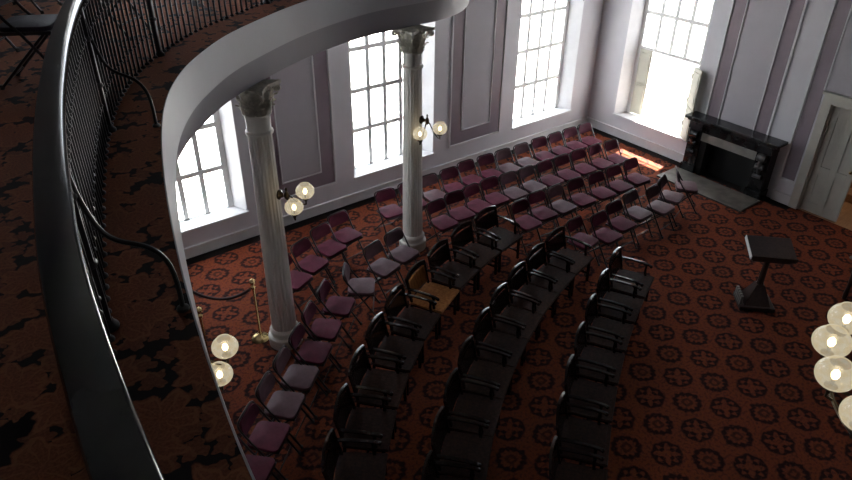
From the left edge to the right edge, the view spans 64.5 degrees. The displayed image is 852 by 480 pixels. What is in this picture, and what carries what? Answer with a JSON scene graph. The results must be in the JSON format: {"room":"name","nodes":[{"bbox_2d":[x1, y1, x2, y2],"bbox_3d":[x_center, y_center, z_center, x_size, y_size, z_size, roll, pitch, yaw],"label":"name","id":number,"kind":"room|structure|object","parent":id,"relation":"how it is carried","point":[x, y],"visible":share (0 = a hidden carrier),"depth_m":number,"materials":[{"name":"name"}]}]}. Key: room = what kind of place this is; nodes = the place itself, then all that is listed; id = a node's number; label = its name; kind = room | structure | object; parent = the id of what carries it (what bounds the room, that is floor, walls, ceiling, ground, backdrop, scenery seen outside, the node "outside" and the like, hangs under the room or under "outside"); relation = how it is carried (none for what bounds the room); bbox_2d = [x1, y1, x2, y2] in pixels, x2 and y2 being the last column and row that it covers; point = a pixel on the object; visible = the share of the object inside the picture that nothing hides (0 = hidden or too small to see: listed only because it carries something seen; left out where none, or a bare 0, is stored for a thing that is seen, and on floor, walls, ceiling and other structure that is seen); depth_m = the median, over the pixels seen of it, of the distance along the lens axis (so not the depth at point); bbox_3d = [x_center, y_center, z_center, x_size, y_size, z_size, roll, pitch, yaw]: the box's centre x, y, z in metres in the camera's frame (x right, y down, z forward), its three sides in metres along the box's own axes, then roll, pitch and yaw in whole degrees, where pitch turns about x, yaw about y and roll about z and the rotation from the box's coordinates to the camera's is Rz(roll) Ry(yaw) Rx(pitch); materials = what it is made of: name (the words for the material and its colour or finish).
{"room":"lecture hall balcony","nodes":[
{"label":"lecture hall balcony","id":0,"kind":"room"},
{"bbox_2d":[0,0,306,479],"bbox_3d":[1.885,0.789,2.209,11.400,0.030,19.600,-22,38,-31],"label":"floor","id":1,"kind":"structure","parent":0,"point":[161,359],"depth_m":3.00,"materials":[{"name":"red carpet"}]},
{"bbox_2d":[0,0,57,89],"bbox_3d":[-3.044,-1.609,5.207,0.550,0.782,0.431,-5,32,-8],"label":"folding chair","id":2,"kind":"object","parent":1,"relation":"on","point":[42,25],"visible":0.66,"depth_m":5.09,"materials":[{"name":"brown metal"}]},
{"bbox_2d":[182,0,603,247],"bbox_3d":[-2.297,-4.461,9.991,16.180,9.600,0.380,-22,38,-31],"label":"wall","id":3,"kind":"structure","parent":0,"point":[592,9],"depth_m":13.01,"materials":[{"name":"white paint"}]},
{"bbox_2d":[176,100,248,234],"bbox_3d":[-3.869,-2.193,9.970,1.900,4.585,0.415,-22,38,-31],"label":"window","id":4,"kind":"structure","parent":3,"relation":"in","point":[223,120],"depth_m":11.12,"materials":[{"name":"white paint"}]},
{"bbox_2d":[161,0,432,479],"bbox_3d":[3.313,0.367,3.238,7.855,0.375,19.625,-22,38,-31],"label":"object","id":5,"kind":"structure","parent":3,"relation":"attached to","point":[200,76],"depth_m":6.48,"materials":[{"name":"paint"}]},
{"bbox_2d":[266,49,337,200],"bbox_3d":[-2.161,-2.905,10.797,1.400,4.890,0.022,-22,38,-31],"label":"wall panel","id":6,"kind":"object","parent":3,"relation":"attached to","point":[301,122],"depth_m":11.49,"materials":[{"name":"paint"}]},
{"bbox_2d":[176,0,468,163],"bbox_3d":[3.279,0.679,3.404,7.838,0.335,19.633,-22,38,-31],"label":"trim","id":7,"kind":"structure","parent":3,"relation":"attached to","point":[272,62],"depth_m":8.28,"materials":[{"name":"grey paint"}]},
{"bbox_2d":[184,116,587,258],"bbox_3d":[-2.366,-0.402,12.174,15.800,0.200,0.045,-22,38,-31],"label":"baseboard","id":8,"kind":"structure","parent":3,"relation":"attached to","point":[210,245],"depth_m":12.66,"materials":[{"name":"white paint"}]},
{"bbox_2d":[448,0,508,147],"bbox_3d":[1.047,-4.175,12.907,1.410,4.890,0.022,-22,38,-31],"label":"trim","id":9,"kind":"structure","parent":3,"relation":"attached to","point":[478,42],"depth_m":13.39,"materials":[{"name":"paint"}]},
{"bbox_2d":[511,0,583,129],"bbox_3d":[2.540,-4.729,14.185,1.900,4.585,0.415,-22,38,-31],"label":"window","id":10,"kind":"structure","parent":3,"relation":"in","point":[573,9],"depth_m":15.00,"materials":[{"name":"white paint"}]},
{"bbox_2d":[186,127,851,479],"bbox_3d":[5.211,3.223,6.764,19.900,0.100,19.600,-22,38,-31],"label":"floor","id":11,"kind":"structure","parent":0,"point":[709,388],"depth_m":9.44,"materials":[{"name":"carpet"}]},
{"bbox_2d":[236,434,279,479],"bbox_3d":[-1.819,2.448,7.038,0.550,0.782,0.431,7,32,9],"label":"folding chair","id":12,"kind":"object","parent":11,"relation":"on","point":[262,467],"visible":0.38,"depth_m":7.05,"materials":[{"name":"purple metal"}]},
{"bbox_2d":[249,278,268,343],"bbox_3d":[-2.316,0.947,9.229,0.260,1.012,0.260,-22,38,-31],"label":"stanchion","id":13,"kind":"object","parent":11,"relation":"on","point":[260,337],"visible":0.95,"depth_m":9.39,"materials":[{"name":"gold metal"}]},
{"bbox_2d":[235,79,301,350],"bbox_3d":[-1.938,-0.165,8.483,0.482,3.698,0.482,9,33,13],"label":"fluted column","id":14,"kind":"structure","parent":11,"relation":"on","point":[256,102],"depth_m":8.20,"materials":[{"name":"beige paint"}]},
{"bbox_2d":[237,400,300,479],"bbox_3d":[-1.742,2.199,7.442,0.550,0.782,0.431,7,32,9],"label":"folding chair","id":15,"kind":"object","parent":11,"relation":"on","point":[269,436],"visible":0.96,"depth_m":7.36,"materials":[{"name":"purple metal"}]},
{"bbox_2d":[255,371,314,448],"bbox_3d":[-1.651,1.950,7.844,0.550,0.782,0.431,7,32,9],"label":"folding chair","id":16,"kind":"object","parent":11,"relation":"on","point":[285,405],"visible":0.93,"depth_m":7.76,"materials":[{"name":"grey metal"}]},
{"bbox_2d":[272,345,327,418],"bbox_3d":[-1.548,1.710,8.233,0.550,0.782,0.431,7,32,9],"label":"folding chair","id":17,"kind":"object","parent":11,"relation":"on","point":[301,377],"visible":0.94,"depth_m":8.15,"materials":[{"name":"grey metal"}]},
{"bbox_2d":[288,253,319,313],"bbox_3d":[-1.935,0.632,9.963,0.550,0.782,0.431,15,35,22],"label":"folding chair","id":18,"kind":"object","parent":11,"relation":"on","point":[299,280],"visible":0.44,"depth_m":9.92,"materials":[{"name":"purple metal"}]},
{"bbox_2d":[290,237,335,295],"bbox_3d":[-1.743,0.410,10.325,0.550,0.782,0.431,19,36,27],"label":"folding chair","id":19,"kind":"object","parent":11,"relation":"on","point":[311,264],"visible":0.88,"depth_m":10.24,"materials":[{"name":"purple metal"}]},
{"bbox_2d":[288,322,339,392],"bbox_3d":[-1.439,1.474,8.616,0.550,0.782,0.431,7,32,9],"label":"folding chair","id":20,"kind":"object","parent":11,"relation":"on","point":[314,352],"visible":0.84,"depth_m":8.53,"materials":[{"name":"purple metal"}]},
{"bbox_2d":[301,300,349,366],"bbox_3d":[-1.356,1.229,9.013,0.550,0.782,0.431,6,32,9],"label":"folding chair","id":21,"kind":"object","parent":11,"relation":"on","point":[324,329],"visible":0.82,"depth_m":8.93,"materials":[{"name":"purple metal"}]},
{"bbox_2d":[309,222,350,282],"bbox_3d":[-1.519,0.175,10.709,0.550,0.782,0.431,23,38,32],"label":"folding chair","id":22,"kind":"object","parent":11,"relation":"on","point":[330,249],"visible":0.88,"depth_m":10.62,"materials":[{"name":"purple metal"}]},
{"bbox_2d":[316,278,361,342],"bbox_3d":[-1.226,0.965,9.441,0.550,0.782,0.431,6,32,9],"label":"folding chair","id":23,"kind":"object","parent":11,"relation":"on","point":[339,306],"visible":0.86,"depth_m":9.35,"materials":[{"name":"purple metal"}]},
{"bbox_2d":[327,210,364,262],"bbox_3d":[-1.303,-0.031,11.044,0.550,0.782,0.431,28,41,36],"label":"folding chair","id":24,"kind":"object","parent":11,"relation":"on","point":[347,236],"visible":0.73,"depth_m":10.98,"materials":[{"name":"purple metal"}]},
{"bbox_2d":[321,428,387,479],"bbox_3d":[-0.732,2.443,7.012,0.619,0.849,0.584,2,32,2],"label":"wooden armchair","id":25,"kind":"object","parent":11,"relation":"on","point":[350,465],"visible":1,"depth_m":7.07,"materials":[{"name":"brown wood"}]},
{"bbox_2d":[342,262,380,319],"bbox_3d":[-0.951,0.725,9.834,0.550,0.782,0.431,0,32,-2],"label":"folding chair","id":26,"kind":"object","parent":11,"relation":"on","point":[359,287],"visible":0.84,"depth_m":9.73,"materials":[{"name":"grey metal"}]},
{"bbox_2d":[333,383,396,475],"bbox_3d":[-0.676,2.101,7.563,0.619,0.849,0.584,4,32,6],"label":"wooden armchair","id":27,"kind":"object","parent":11,"relation":"on","point":[363,423],"visible":0.93,"depth_m":7.55,"materials":[{"name":"brown wood"}]},
{"bbox_2d":[348,344,408,432],"bbox_3d":[-0.567,1.764,8.109,0.619,0.849,0.584,7,32,10],"label":"wooden armchair","id":28,"kind":"object","parent":11,"relation":"on","point":[391,384],"visible":0.98,"depth_m":8.09,"materials":[{"name":"brown wood"}]},
{"bbox_2d":[362,240,405,299],"bbox_3d":[-0.654,0.457,10.271,0.550,0.782,0.431,22,38,30],"label":"folding chair","id":29,"kind":"object","parent":11,"relation":"on","point":[384,268],"visible":0.88,"depth_m":10.19,"materials":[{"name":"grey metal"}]},
{"bbox_2d":[374,187,402,232],"bbox_3d":[-0.609,-0.452,11.736,0.431,0.782,0.550,-19,37,-28],"label":"folding chair","id":30,"kind":"object","parent":11,"relation":"on","point":[393,211],"visible":0.84,"depth_m":11.68,"materials":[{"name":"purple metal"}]},
{"bbox_2d":[365,312,423,395],"bbox_3d":[-0.403,1.433,8.646,0.619,0.849,0.584,10,33,14],"label":"wooden armchair","id":31,"kind":"object","parent":11,"relation":"on","point":[407,350],"visible":0.96,"depth_m":8.62,"materials":[{"name":"brown wood"}]},
{"bbox_2d":[383,227,419,288],"bbox_3d":[-0.361,0.261,10.592,0.550,0.782,0.431,25,39,33],"label":"folding chair","id":32,"kind":"object","parent":11,"relation":"on","point":[403,254],"visible":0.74,"depth_m":10.51,"materials":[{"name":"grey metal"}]},
{"bbox_2d":[384,284,440,362],"bbox_3d":[-0.187,1.111,9.169,0.619,0.849,0.584,12,34,18],"label":"wooden armchair","id":33,"kind":"object","parent":11,"relation":"on","point":[425,321],"visible":0.95,"depth_m":9.14,"materials":[{"name":"brown wood"}]},
{"bbox_2d":[391,25,434,251],"bbox_3d":[-0.211,-1.467,10.614,0.482,3.698,0.482,28,41,36],"label":"fluted column","id":34,"kind":"structure","parent":11,"relation":"on","point":[412,39],"depth_m":10.35,"materials":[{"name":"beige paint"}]},
{"bbox_2d":[405,259,458,335],"bbox_3d":[0.079,0.801,9.675,0.619,0.849,0.584,15,35,22],"label":"wooden armchair","id":35,"kind":"object","parent":11,"relation":"on","point":[443,295],"visible":0.94,"depth_m":9.65,"materials":[{"name":"brown wood"}]},
{"bbox_2d":[422,173,446,218],"bbox_3d":[0.152,-0.753,12.237,0.431,0.782,0.550,-20,38,-30],"label":"folding chair","id":36,"kind":"object","parent":11,"relation":"on","point":[432,178],"visible":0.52,"depth_m":12.20,"materials":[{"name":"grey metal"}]},
{"bbox_2d":[426,198,458,247],"bbox_3d":[0.286,-0.247,11.425,0.431,0.782,0.550,-24,39,-34],"label":"folding chair","id":37,"kind":"object","parent":11,"relation":"on","point":[443,223],"visible":0.8,"depth_m":11.35,"materials":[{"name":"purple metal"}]},
{"bbox_2d":[421,450,480,479],"bbox_3d":[0.266,2.614,6.755,0.619,0.849,0.584,5,32,7],"label":"wooden armchair","id":38,"kind":"object","parent":11,"relation":"on","point":[430,471],"visible":1,"depth_m":6.84,"materials":[{"name":"brown wood"}]},
{"bbox_2d":[427,239,478,310],"bbox_3d":[0.395,0.503,10.160,0.619,0.849,0.584,18,36,26],"label":"wooden armchair","id":39,"kind":"object","parent":11,"relation":"on","point":[463,274],"visible":0.96,"depth_m":10.13,"materials":[{"name":"brown wood"}]},
{"bbox_2d":[439,166,467,209],"bbox_3d":[0.525,-0.901,12.482,0.431,0.782,0.550,-18,37,-28],"label":"folding chair","id":40,"kind":"object","parent":11,"relation":"on","point":[450,172],"visible":0.62,"depth_m":12.44,"materials":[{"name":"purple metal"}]},
{"bbox_2d":[444,189,476,238],"bbox_3d":[0.592,-0.408,11.691,0.431,0.782,0.550,-18,37,-28],"label":"folding chair","id":41,"kind":"object","parent":11,"relation":"on","point":[461,214],"visible":0.73,"depth_m":11.63,"materials":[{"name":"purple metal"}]},
{"bbox_2d":[431,406,492,479],"bbox_3d":[0.379,2.300,7.264,0.619,0.849,0.584,7,32,10],"label":"wooden armchair","id":42,"kind":"object","parent":11,"relation":"on","point":[458,447],"visible":0.98,"depth_m":7.26,"materials":[{"name":"brown wood"}]},
{"bbox_2d":[457,159,484,201],"bbox_3d":[0.861,-1.073,12.767,0.431,0.782,0.550,-21,38,-31],"label":"folding chair","id":43,"kind":"object","parent":11,"relation":"on","point":[468,164],"visible":0.56,"depth_m":12.72,"materials":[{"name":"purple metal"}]},
{"bbox_2d":[443,368,502,437],"bbox_3d":[0.530,1.990,7.766,0.619,0.849,0.584,9,33,13],"label":"wooden armchair","id":44,"kind":"object","parent":11,"relation":"on","point":[484,409],"visible":0.88,"depth_m":7.76,"materials":[{"name":"brown wood"}]},
{"bbox_2d":[450,221,500,289],"bbox_3d":[0.757,0.221,10.622,0.619,0.849,0.584,22,37,30],"label":"wooden armchair","id":45,"kind":"object","parent":11,"relation":"on","point":[484,255],"visible":0.95,"depth_m":10.59,"materials":[{"name":"brown wood"}]},
{"bbox_2d":[459,182,493,229],"bbox_3d":[0.909,-0.554,11.931,0.431,0.782,0.550,-24,40,-34],"label":"folding chair","id":46,"kind":"object","parent":11,"relation":"on","point":[476,205],"visible":0.68,"depth_m":11.87,"materials":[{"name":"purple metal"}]},
{"bbox_2d":[457,335,514,422],"bbox_3d":[0.719,1.687,8.258,0.619,0.849,0.584,11,33,17],"label":"wooden armchair","id":47,"kind":"object","parent":11,"relation":"on","point":[499,375],"visible":0.9,"depth_m":8.25,"materials":[{"name":"brown wood"}]},
{"bbox_2d":[477,153,503,194],"bbox_3d":[1.247,-1.213,12.999,0.431,0.782,0.550,-18,37,-28],"label":"folding chair","id":48,"kind":"object","parent":11,"relation":"on","point":[488,158],"visible":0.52,"depth_m":12.96,"materials":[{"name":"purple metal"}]},
{"bbox_2d":[480,176,510,226],"bbox_3d":[1.241,-0.692,12.160,0.431,0.782,0.550,-21,38,-30],"label":"folding chair","id":49,"kind":"object","parent":11,"relation":"on","point":[497,199],"visible":0.69,"depth_m":12.10,"materials":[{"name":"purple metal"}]},
{"bbox_2d":[474,206,522,271],"bbox_3d":[1.164,-0.043,11.056,0.619,0.849,0.584,25,39,34],"label":"wooden armchair","id":50,"kind":"object","parent":11,"relation":"on","point":[506,239],"visible":0.92,"depth_m":11.02,"materials":[{"name":"brown wood"}]},
{"bbox_2d":[473,307,528,391],"bbox_3d":[0.946,1.391,8.740,0.619,0.849,0.584,13,34,20],"label":"wooden armchair","id":51,"kind":"object","parent":11,"relation":"on","point":[514,346],"visible":0.91,"depth_m":8.73,"materials":[{"name":"brown wood"}]},
{"bbox_2d":[494,147,520,188],"bbox_3d":[1.609,-1.349,13.227,0.431,0.782,0.550,-20,37,-30],"label":"folding chair","id":52,"kind":"object","parent":11,"relation":"on","point":[503,153],"visible":0.6,"depth_m":13.18,"materials":[{"name":"purple fabric"}]},
{"bbox_2d":[497,170,528,219],"bbox_3d":[1.602,-0.808,12.355,0.431,0.782,0.550,-22,38,-32],"label":"folding chair","id":53,"kind":"object","parent":11,"relation":"on","point":[513,193],"visible":0.77,"depth_m":12.29,"materials":[{"name":"purple fabric"}]},
{"bbox_2d":[489,282,542,362],"bbox_3d":[1.208,1.104,9.208,0.619,0.849,0.584,16,35,23],"label":"wooden armchair","id":54,"kind":"object","parent":11,"relation":"on","point":[530,320],"visible":0.91,"depth_m":9.20,"materials":[{"name":"brown wood"}]},
{"bbox_2d":[513,142,538,182],"bbox_3d":[2.002,-1.492,13.464,0.431,0.782,0.550,-21,38,-31],"label":"folding chair","id":55,"kind":"object","parent":11,"relation":"on","point":[523,147],"visible":0.65,"depth_m":13.41,"materials":[{"name":"purple fabric"}]},
{"bbox_2d":[510,198,542,255],"bbox_3d":[1.698,-0.248,11.454,0.431,0.782,0.550,-22,38,-32],"label":"folding chair","id":56,"kind":"object","parent":11,"relation":"on","point":[527,223],"visible":0.9,"depth_m":11.38,"materials":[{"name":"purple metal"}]},
{"bbox_2d":[518,164,546,208],"bbox_3d":[1.978,-0.944,12.581,0.431,0.782,0.550,-24,40,-34],"label":"folding chair","id":57,"kind":"object","parent":11,"relation":"on","point":[530,186],"visible":0.7,"depth_m":12.52,"materials":[{"name":"purple fabric"}]},
{"bbox_2d":[507,261,558,337],"bbox_3d":[1.506,0.827,9.661,0.619,0.849,0.584,18,36,26],"label":"wooden armchair","id":58,"kind":"object","parent":11,"relation":"on","point":[546,298],"visible":0.91,"depth_m":9.64,"materials":[{"name":"brown wood"}]},
{"bbox_2d":[522,189,557,242],"bbox_3d":[2.019,-0.415,11.729,0.431,0.782,0.550,-19,37,-29],"label":"folding chair","id":59,"kind":"object","parent":11,"relation":"on","point":[544,214],"visible":0.78,"depth_m":11.67,"materials":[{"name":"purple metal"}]},
{"bbox_2d":[531,136,555,176],"bbox_3d":[2.393,-1.653,13.732,0.431,0.782,0.550,-19,37,-28],"label":"folding chair","id":60,"kind":"object","parent":11,"relation":"on","point":[540,141],"visible":0.62,"depth_m":13.68,"materials":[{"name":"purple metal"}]},
{"bbox_2d":[536,159,564,202],"bbox_3d":[2.348,-1.077,12.803,0.431,0.782,0.550,-22,38,-32],"label":"folding chair","id":61,"kind":"object","parent":11,"relation":"on","point":[548,180],"visible":0.66,"depth_m":12.74,"materials":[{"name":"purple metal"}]},
{"bbox_2d":[526,242,575,315],"bbox_3d":[1.837,0.561,10.096,0.619,0.849,0.584,21,37,29],"label":"wooden armchair","id":62,"kind":"object","parent":11,"relation":"on","point":[562,278],"visible":0.95,"depth_m":10.07,"materials":[{"name":"brown wood"}]},
{"bbox_2d":[542,183,577,231],"bbox_3d":[2.393,-0.543,11.943,0.431,0.782,0.550,-23,39,-33],"label":"folding chair","id":63,"kind":"object","parent":11,"relation":"on","point":[562,207],"visible":0.86,"depth_m":11.87,"materials":[{"name":"purple fabric"}]},
{"bbox_2d":[553,153,580,200],"bbox_3d":[2.710,-1.207,13.019,0.431,0.782,0.550,-19,37,-29],"label":"folding chair","id":64,"kind":"object","parent":11,"relation":"on","point":[565,174],"visible":0.66,"depth_m":12.96,"materials":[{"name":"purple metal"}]},
{"bbox_2d":[545,226,593,296],"bbox_3d":[2.200,0.307,10.513,0.619,0.849,0.584,23,38,32],"label":"wooden armchair","id":65,"kind":"object","parent":11,"relation":"on","point":[580,260],"visible":0.94,"depth_m":10.49,"materials":[{"name":"brown wood"}]},
{"bbox_2d":[562,126,587,165],"bbox_3d":[3.119,-1.927,14.188,0.431,0.782,0.550,-19,37,-28],"label":"folding chair","id":66,"kind":"object","parent":11,"relation":"on","point":[571,131],"visible":0.58,"depth_m":14.13,"materials":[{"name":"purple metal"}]},
{"bbox_2d":[549,436,606,479],"bbox_3d":[1.529,2.530,6.916,0.619,0.849,0.584,8,33,12],"label":"wooden armchair","id":67,"kind":"object","parent":11,"relation":"on","point":[558,469],"visible":1,"depth_m":7.02,"materials":[{"name":"brown wood"}]},
{"bbox_2d":[560,176,596,229],"bbox_3d":[2.793,-0.682,12.174,0.431,0.782,0.550,-20,37,-30],"label":"folding chair","id":68,"kind":"object","parent":11,"relation":"on","point":[582,200],"visible":0.89,"depth_m":12.11,"materials":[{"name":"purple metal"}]},
{"bbox_2d":[564,148,596,192],"bbox_3d":[3.081,-1.347,13.253,0.431,0.782,0.550,-19,37,-28],"label":"folding chair","id":69,"kind":"object","parent":11,"relation":"on","point":[584,169],"visible":0.79,"depth_m":13.19,"materials":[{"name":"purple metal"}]},
{"bbox_2d":[566,215,599,274],"bbox_3d":[2.535,0.058,10.976,0.431,0.782,0.550,-26,41,-36],"label":"folding chair","id":70,"kind":"object","parent":11,"relation":"on","point":[574,223],"visible":0.76,"depth_m":10.91,"materials":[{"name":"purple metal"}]},
{"bbox_2d":[556,391,611,468],"bbox_3d":[1.710,2.198,7.454,0.619,0.849,0.584,10,33,14],"label":"wooden armchair","id":71,"kind":"object","parent":11,"relation":"on","point":[575,433],"visible":0.93,"depth_m":7.45,"materials":[{"name":"brown wood"}]},
{"bbox_2d":[564,354,617,424],"bbox_3d":[1.917,1.871,7.985,0.619,0.849,0.584,11,33,16],"label":"wooden armchair","id":72,"kind":"object","parent":11,"relation":"on","point":[600,396],"visible":0.92,"depth_m":7.98,"materials":[{"name":"brown wood"}]},
{"bbox_2d":[570,321,624,391],"bbox_3d":[2.151,1.549,8.509,0.619,0.849,0.584,13,34,18],"label":"wooden armchair","id":73,"kind":"object","parent":11,"relation":"on","point":[610,361],"visible":0.91,"depth_m":8.49,"materials":[{"name":"brown wood"}]},
{"bbox_2d":[583,143,613,186],"bbox_3d":[3.469,-1.474,13.465,0.431,0.782,0.550,-23,39,-33],"label":"folding chair","id":74,"kind":"object","parent":11,"relation":"on","point":[602,164],"visible":0.7,"depth_m":13.39,"materials":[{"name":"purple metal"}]},
{"bbox_2d":[581,170,616,216],"bbox_3d":[3.213,-0.815,12.396,0.431,0.782,0.550,-19,37,-28],"label":"folding chair","id":75,"kind":"object","parent":11,"relation":"on","point":[601,193],"visible":0.92,"depth_m":12.33,"materials":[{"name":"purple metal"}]},
{"bbox_2d":[583,210,622,268],"bbox_3d":[2.958,-0.029,11.126,0.431,0.782,0.550,-23,39,-33],"label":"folding chair","id":76,"kind":"object","parent":11,"relation":"on","point":[607,236],"visible":0.89,"depth_m":11.04,"materials":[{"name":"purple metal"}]},
{"bbox_2d":[585,293,633,352],"bbox_3d":[2.411,1.233,9.023,0.619,0.849,0.584,14,34,20],"label":"wooden armchair","id":77,"kind":"object","parent":11,"relation":"on","point":[622,331],"visible":0.89,"depth_m":9.00,"materials":[{"name":"brown wood"}]},
{"bbox_2d":[598,164,633,215],"bbox_3d":[3.599,-0.961,12.640,0.431,0.782,0.550,-19,37,-29],"label":"folding chair","id":78,"kind":"object","parent":11,"relation":"on","point":[620,187],"visible":0.81,"depth_m":12.57,"materials":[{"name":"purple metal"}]},
{"bbox_2d":[603,139,628,180],"bbox_3d":[3.834,-1.585,13.651,0.431,0.782,0.550,-21,38,-31],"label":"folding chair","id":79,"kind":"object","parent":11,"relation":"on","point":[611,144],"visible":0.58,"depth_m":13.59,"materials":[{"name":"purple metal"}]},
{"bbox_2d":[596,268,643,324],"bbox_3d":[2.697,0.924,9.527,0.619,0.849,0.584,16,35,22],"label":"wooden armchair","id":80,"kind":"object","parent":11,"relation":"on","point":[631,304],"visible":0.84,"depth_m":9.49,"materials":[{"name":"brown wood"}]},
{"bbox_2d":[605,199,636,254],"bbox_3d":[3.294,-0.229,11.454,0.431,0.782,0.550,-22,38,-31],"label":"folding chair","id":81,"kind":"object","parent":11,"relation":"on","point":[621,224],"visible":0.79,"depth_m":11.38,"materials":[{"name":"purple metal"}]},
{"bbox_2d":[609,247,654,319],"bbox_3d":[3.009,0.622,10.021,0.619,0.849,0.584,17,35,24],"label":"wooden armchair","id":82,"kind":"object","parent":11,"relation":"on","point":[644,281],"visible":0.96,"depth_m":9.98,"materials":[{"name":"brown wood"}]},
{"bbox_2d":[614,189,652,244],"bbox_3d":[3.671,-0.425,11.777,0.431,0.782,0.550,-23,39,-33],"label":"folding chair","id":83,"kind":"object","parent":11,"relation":"on","point":[639,214],"visible":0.86,"depth_m":11.70,"materials":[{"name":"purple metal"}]},
{"bbox_2d":[617,157,650,205],"bbox_3d":[4.004,-1.121,12.906,0.431,0.782,0.550,-20,37,-30],"label":"folding chair","id":84,"kind":"object","parent":11,"relation":"on","point":[636,179],"visible":0.8,"depth_m":12.83,"materials":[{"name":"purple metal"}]},
{"bbox_2d":[637,184,674,238],"bbox_3d":[4.126,-0.532,11.958,0.431,0.782,0.550,-26,41,-36],"label":"folding chair","id":85,"kind":"object","parent":11,"relation":"on","point":[661,208],"visible":0.95,"depth_m":11.88,"materials":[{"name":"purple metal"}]},
{"bbox_2d":[655,174,683,226],"bbox_3d":[4.442,-0.742,12.304,0.550,0.782,0.431,20,37,28],"label":"folding chair","id":86,"kind":"object","parent":11,"relation":"on","point":[675,198],"visible":0.82,"depth_m":12.22,"materials":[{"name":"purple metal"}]},
{"bbox_2d":[670,166,697,213],"bbox_3d":[4.851,-0.956,12.656,0.550,0.782,0.431,7,32,10],"label":"folding chair","id":87,"kind":"object","parent":11,"relation":"on","point":[688,187],"visible":0.91,"depth_m":12.54,"materials":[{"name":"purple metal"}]},
{"bbox_2d":[657,111,787,211],"bbox_3d":[5.746,-1.581,13.295,1.020,1.190,1.980,-22,38,-31],"label":"marble fireplace","id":88,"kind":"object","parent":11,"relation":"on","point":[741,156],"visible":0.96,"depth_m":13.37,"materials":[{"name":"stone"}]},
{"bbox_2d":[685,111,787,149],"bbox_3d":[6.013,-2.148,13.180,0.360,0.100,1.980,-22,38,-31],"label":"mantel shelf","id":89,"kind":"object","parent":88,"relation":"attached to","point":[764,141],"depth_m":13.07,"materials":[{"name":"black stone"}]},
{"bbox_2d":[733,235,798,312],"bbox_3d":[4.983,0.516,10.008,0.628,1.074,0.462,5,32,7],"label":"wooden lectern","id":90,"kind":"object","parent":11,"relation":"on","point":[754,297],"visible":1,"depth_m":9.88,"materials":[{"name":"brown wood"}]},
{"bbox_2d":[588,0,837,198],"bbox_3d":[10.051,-2.710,7.411,0.380,9.600,19.600,-22,38,-31],"label":"wall","id":91,"kind":"structure","parent":0,"point":[616,13],"depth_m":13.15,"materials":[{"name":"white paint"}]},
{"bbox_2d":[612,0,714,141],"bbox_3d":[5.064,-4.459,13.799,0.528,4.585,2.036,-22,38,-31],"label":"window","id":92,"kind":"structure","parent":91,"relation":"in","point":[683,73],"depth_m":14.58,"materials":[{"name":"white paint"}]},
{"bbox_2d":[630,48,652,115],"bbox_3d":[4.806,-3.518,15.098,0.043,1.480,0.315,-22,38,-31],"label":"shutter","id":93,"kind":"object","parent":92,"relation":"attached to","point":[644,58],"depth_m":15.06,"materials":[{"name":"beige paint"}]},
{"bbox_2d":[679,67,702,141],"bbox_3d":[5.443,-2.785,13.911,0.060,1.500,0.340,-2,32,-5],"label":"shutter","id":94,"kind":"object","parent":92,"relation":"attached to","point":[696,77],"depth_m":13.83,"materials":[{"name":"beige paint"}]},
{"bbox_2d":[587,117,790,205],"bbox_3d":[5.409,-1.813,14.601,0.045,0.200,5.060,-22,38,-31],"label":"baseboard","id":95,"kind":"structure","parent":91,"relation":"attached to","point":[778,196],"depth_m":15.09,"materials":[{"name":"white paint"}]},
{"bbox_2d":[705,0,808,134],"bbox_3d":[6.116,-3.890,12.299,0.022,4.630,1.350,-22,38,-31],"label":"wall panel","id":96,"kind":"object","parent":91,"relation":"attached to","point":[761,34],"depth_m":12.62,"materials":[{"name":"paint"}]},
{"bbox_2d":[778,0,851,184],"bbox_3d":[6.879,-3.218,11.545,0.020,4.960,0.320,-22,38,-31],"label":"trim","id":97,"kind":"structure","parent":91,"relation":"attached to","point":[835,1],"depth_m":11.75,"materials":[{"name":"white paint"}]},
{"bbox_2d":[782,0,851,180],"bbox_3d":[6.891,-3.242,11.526,0.006,4.900,0.240,-22,38,-31],"label":"trim","id":98,"kind":"structure","parent":91,"relation":"attached to","point":[814,97],"depth_m":11.89,"materials":[{"name":"paint"}]},
{"bbox_2d":[788,90,851,221],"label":"door","id":99,"kind":"structure","parent":91,"relation":"in","point":[827,183],"depth_m":12.17,"materials":[{"name":"beige paint"}]},
{"bbox_2d":[825,11,851,96],"bbox_3d":[7.640,-3.483,10.242,0.006,3.120,2.190,-22,38,-31],"label":"trim","id":100,"kind":"structure","parent":91,"relation":"attached to","point":[840,79],"depth_m":11.45,"materials":[{"name":"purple paint"}]},
{"bbox_3d":[3.684,-4.312,0.621,16.560,0.150,20.360,-22,38,-31],"label":"ceiling","id":101,"kind":"structure","parent":0,"visible":0},
{"bbox_2d":[820,314,851,438],"bbox_3d":[3.566,-1.399,2.591,2.212,6.880,2.183,20,36,28],"label":"globe chandelier","id":102,"kind":"object","parent":101,"relation":"hanging from","point":[829,385],"visible":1,"depth_m":4.51,"materials":[{"name":"brown metal"}]},
{"label":"outside","id":103,"kind":"structure","parent":0,"visible":0},
{"bbox_2d":[176,0,713,219],"bbox_3d":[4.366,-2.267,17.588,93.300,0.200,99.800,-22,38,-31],"label":"window panes","id":104,"kind":"structure","parent":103,"point":[659,108],"depth_m":21.29,"materials":[{"name":"glass"}]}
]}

